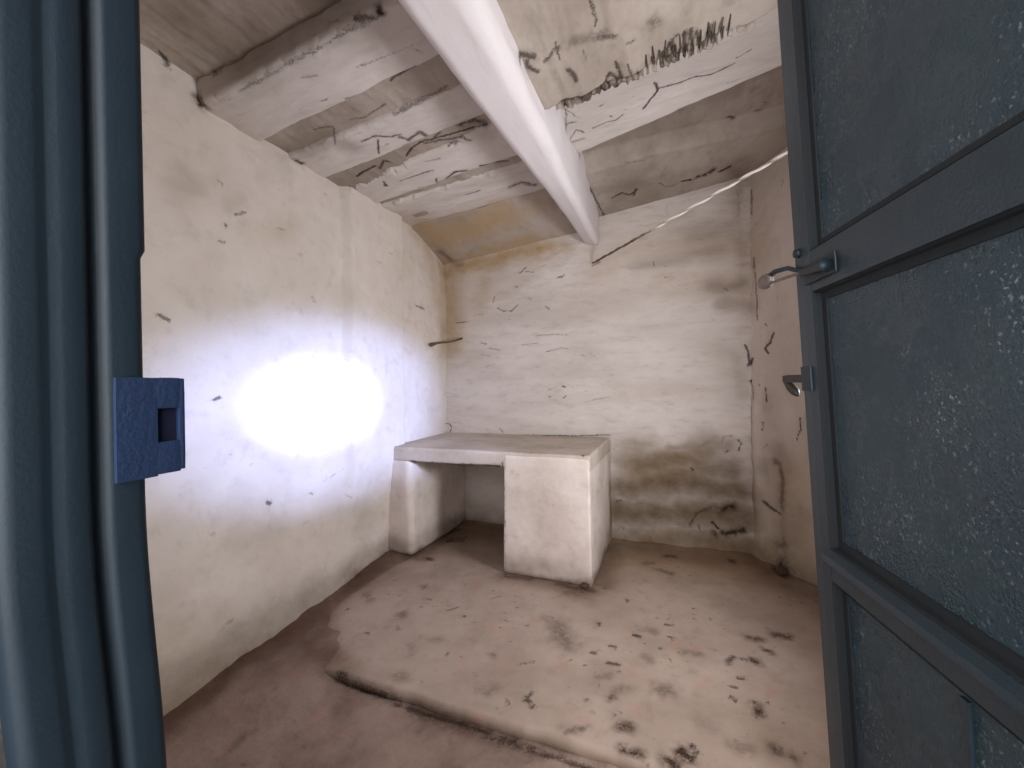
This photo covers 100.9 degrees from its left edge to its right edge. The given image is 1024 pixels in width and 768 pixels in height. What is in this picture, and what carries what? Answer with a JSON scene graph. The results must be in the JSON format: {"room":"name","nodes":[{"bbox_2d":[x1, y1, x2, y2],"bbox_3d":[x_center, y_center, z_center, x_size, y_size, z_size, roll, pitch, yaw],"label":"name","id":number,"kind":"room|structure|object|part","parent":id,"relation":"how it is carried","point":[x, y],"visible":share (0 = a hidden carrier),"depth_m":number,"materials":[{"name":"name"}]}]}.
{"room":"abandoned storage room","nodes":[
{"label":"abandoned storage room","id":0,"kind":"room"},
{"bbox_2d":[0,721,5,767],"bbox_3d":[-0.496,-0.187,0.140,3.580,3.010,0.430,-1,0,21],"label":"wall","id":1,"kind":"structure","parent":0,"point":[2,754],"depth_m":0.31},
{"bbox_2d":[0,0,184,767],"bbox_3d":[0.076,0.154,0.188,0.940,2.280,0.129,-1,0,21],"label":"door frame","id":2,"kind":"structure","parent":1,"relation":"attached to","point":[83,430],"depth_m":0.34,"materials":[{"name":"blue paint"}]},
{"bbox_3d":[-0.330,0.040,0.387,0.006,0.091,0.054,-1,0,21],"label":"strike plate","id":3,"kind":"part","parent":2,"relation":"part of","materials":[{"name":"blue paint"}]},
{"bbox_2d":[758,0,1023,767],"bbox_3d":[0.594,0.130,0.570,0.140,2.158,1.043,-1,0,11],"label":"door","id":4,"kind":"structure","parent":1,"relation":"in","point":[904,119],"depth_m":0.63,"materials":[{"name":"blue paint"}]},
{"bbox_3d":[0.618,-0.253,0.966,0.018,0.039,0.153,-1,0,10],"label":"latch arm","id":5,"kind":"part","parent":4,"relation":"part of","materials":[{"name":"paint"}]},
{"bbox_3d":[0.614,-0.236,0.960,0.015,0.029,0.195,-1,0,11],"label":"latch rod","id":6,"kind":"part","parent":4,"relation":"part of","materials":[{"name":"metal"}]},
{"bbox_3d":[0.652,0.009,0.987,0.020,0.039,0.057,-1,0,6],"label":"lever","id":7,"kind":"part","parent":4,"relation":"part of","materials":[{"name":"silver metal"}]},
{"bbox_3d":[0.644,-0.012,0.959,0.014,0.018,0.115,-1,0,11],"label":"handle","id":8,"kind":"part","parent":4,"relation":"part of","materials":[{"name":"grey metal"}]},
{"bbox_3d":[0.628,-0.011,0.900,0.008,0.053,0.042,-1,0,11],"label":"handle plate","id":9,"kind":"part","parent":4,"relation":"part of","materials":[{"name":"paint"}]},
{"bbox_3d":[0.600,-0.224,0.825,0.006,0.040,0.115,-1,0,11],"label":"latch plate","id":10,"kind":"part","parent":4,"relation":"part of","materials":[{"name":"paint"}]},
{"bbox_3d":[0.542,-0.560,0.511,0.036,0.578,0.716,-1,0,11],"label":"panel","id":11,"kind":"part","parent":4,"relation":"part of","materials":[{"name":"blue paint"}]},
{"bbox_3d":[0.558,-0.230,0.509,0.039,0.084,0.719,-1,0,11],"label":"rail","id":12,"kind":"part","parent":4,"relation":"part of","materials":[{"name":"metal"}]},
{"bbox_3d":[0.570,0.350,0.511,0.017,0.029,0.720,-1,0,11],"label":"drip mould","id":13,"kind":"part","parent":4,"relation":"part of","materials":[{"name":"blue paint"}]},
{"bbox_3d":[0.582,0.073,0.505,0.033,0.523,0.716,-1,0,11],"label":"panel","id":14,"kind":"part","parent":4,"relation":"part of","materials":[{"name":"blue paint"}]},
{"bbox_3d":[0.596,0.368,0.503,0.038,0.067,0.719,-1,0,11],"label":"rail","id":15,"kind":"part","parent":4,"relation":"part of","materials":[{"name":"metal"}]},
{"bbox_3d":[0.624,0.734,0.499,0.040,0.668,0.716,-1,0,11],"label":"panel","id":16,"kind":"part","parent":4,"relation":"part of","materials":[{"name":"blue paint"}]},
{"bbox_2d":[140,43,446,715],"bbox_3d":[-1.291,-0.100,2.477,0.462,2.860,3.372,-1,0,21],"label":"wall","id":17,"kind":"structure","parent":0,"point":[298,314],"depth_m":2.20,"materials":[{"name":"beige paint"}]},
{"bbox_2d":[430,337,462,346],"bbox_3d":[-0.580,-0.374,3.759,0.033,0.109,0.369,-1,0,40],"label":"wooden peg","id":18,"kind":"object","parent":17,"relation":"attached to","point":[461,338],"visible":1,"depth_m":3.71,"materials":[{"name":"brown wood"}]},
{"bbox_2d":[139,0,786,264],"bbox_3d":[0.195,-1.521,1.858,3.250,0.852,3.420,-1,0,21],"label":"ceiling","id":19,"kind":"structure","parent":0,"point":[567,49],"depth_m":2.05,"materials":[{"name":"beige paint"}]},
{"bbox_2d":[197,0,438,140],"bbox_3d":[-0.793,-1.417,1.845,1.352,0.288,0.334,-1,0,21],"label":"joist","id":20,"kind":"object","parent":19,"relation":"attached to","point":[336,55],"visible":0.8,"depth_m":1.80,"materials":[{"name":"white wood"}]},
{"bbox_2d":[288,84,484,177],"bbox_3d":[-0.629,-1.421,2.259,1.354,0.286,0.288,-1,0,23],"label":"joist","id":21,"kind":"object","parent":19,"relation":"attached to","point":[424,116],"visible":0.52,"depth_m":2.25,"materials":[{"name":"white wood"}]},
{"bbox_2d":[353,122,516,202],"bbox_3d":[-0.478,-1.425,2.613,1.370,0.287,0.399,-1,0,21],"label":"joist","id":22,"kind":"object","parent":19,"relation":"attached to","point":[484,145],"visible":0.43,"depth_m":2.60,"materials":[{"name":"white wood"}]},
{"bbox_2d":[381,161,543,225],"bbox_3d":[-0.311,-1.431,3.034,1.386,0.292,0.444,-1,0,21],"label":"joist","id":23,"kind":"object","parent":19,"relation":"attached to","point":[513,180],"visible":0.59,"depth_m":3.01,"materials":[{"name":"white wood"}]},
{"bbox_2d":[398,0,598,244],"bbox_3d":[0.049,-1.361,1.904,0.286,0.510,3.366,-1,0,23],"label":"ceiling beam","id":24,"kind":"structure","parent":19,"relation":"attached to","point":[474,39],"depth_m":1.67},
{"bbox_2d":[556,8,781,152],"bbox_3d":[0.920,-1.503,1.867,1.771,0.492,0.749,-1,0,33],"label":"joist","id":25,"kind":"object","parent":19,"relation":"attached to","point":[723,60],"visible":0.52,"depth_m":2.07,"materials":[{"name":"white wood"}]},
{"bbox_2d":[163,520,829,767],"bbox_3d":[0.173,1.329,1.686,3.250,0.247,3.750,-1,0,21],"label":"floor","id":26,"kind":"structure","parent":0,"point":[673,656],"depth_m":1.83,"materials":[{"name":"brown concrete"}]},
{"bbox_2d":[388,433,611,586],"bbox_3d":[-0.086,0.847,3.272,1.574,0.818,0.879,-1,0,21],"label":"desk","id":27,"kind":"object","parent":26,"relation":"on","point":[558,518],"visible":0.97,"depth_m":2.81,"materials":[{"name":"white concrete"}]},
{"bbox_3d":[-0.689,0.904,3.513,0.272,0.725,0.859,-1,0,21],"label":"support leg","id":28,"kind":"part","parent":27,"relation":"part of","materials":[{"name":"white concrete"}]},
{"bbox_2d":[580,582,589,588],"bbox_3d":[0.445,1.229,2.578,0.058,0.036,0.044,-1,0,21],"label":"clod","id":29,"kind":"object","parent":26,"relation":"on","point":[583,585],"visible":1,"depth_m":2.57,"materials":[{"name":"brown soil"}]},
{"bbox_2d":[775,566,788,574],"bbox_3d":[1.736,1.203,2.723,0.076,0.048,0.060,-1,0,21],"label":"clod","id":30,"kind":"object","parent":26,"relation":"on","point":[779,570],"visible":1,"depth_m":2.71,"materials":[{"name":"brown soil"}]},
{"bbox_2d":[444,175,753,552],"bbox_3d":[0.611,-0.180,3.590,2.721,2.960,0.387,-1,0,21],"label":"wall","id":31,"kind":"structure","parent":0,"point":[645,347],"depth_m":3.32,"materials":[{"name":"beige paint"}]},
{"bbox_2d":[749,147,817,585],"bbox_3d":[1.643,-0.271,1.351,0.750,3.110,3.415,-1,0,13],"label":"wall","id":32,"kind":"structure","parent":0,"point":[783,532],"depth_m":2.85,"materials":[{"name":"beige paint"}]},
{"bbox_2d":[592,151,787,263],"bbox_3d":[1.116,-1.062,2.394,0.022,0.168,2.255,-1,0,-24],"label":"wire","id":33,"kind":"object","parent":32,"relation":"attached to","point":[783,154],"visible":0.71,"depth_m":2.42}
]}

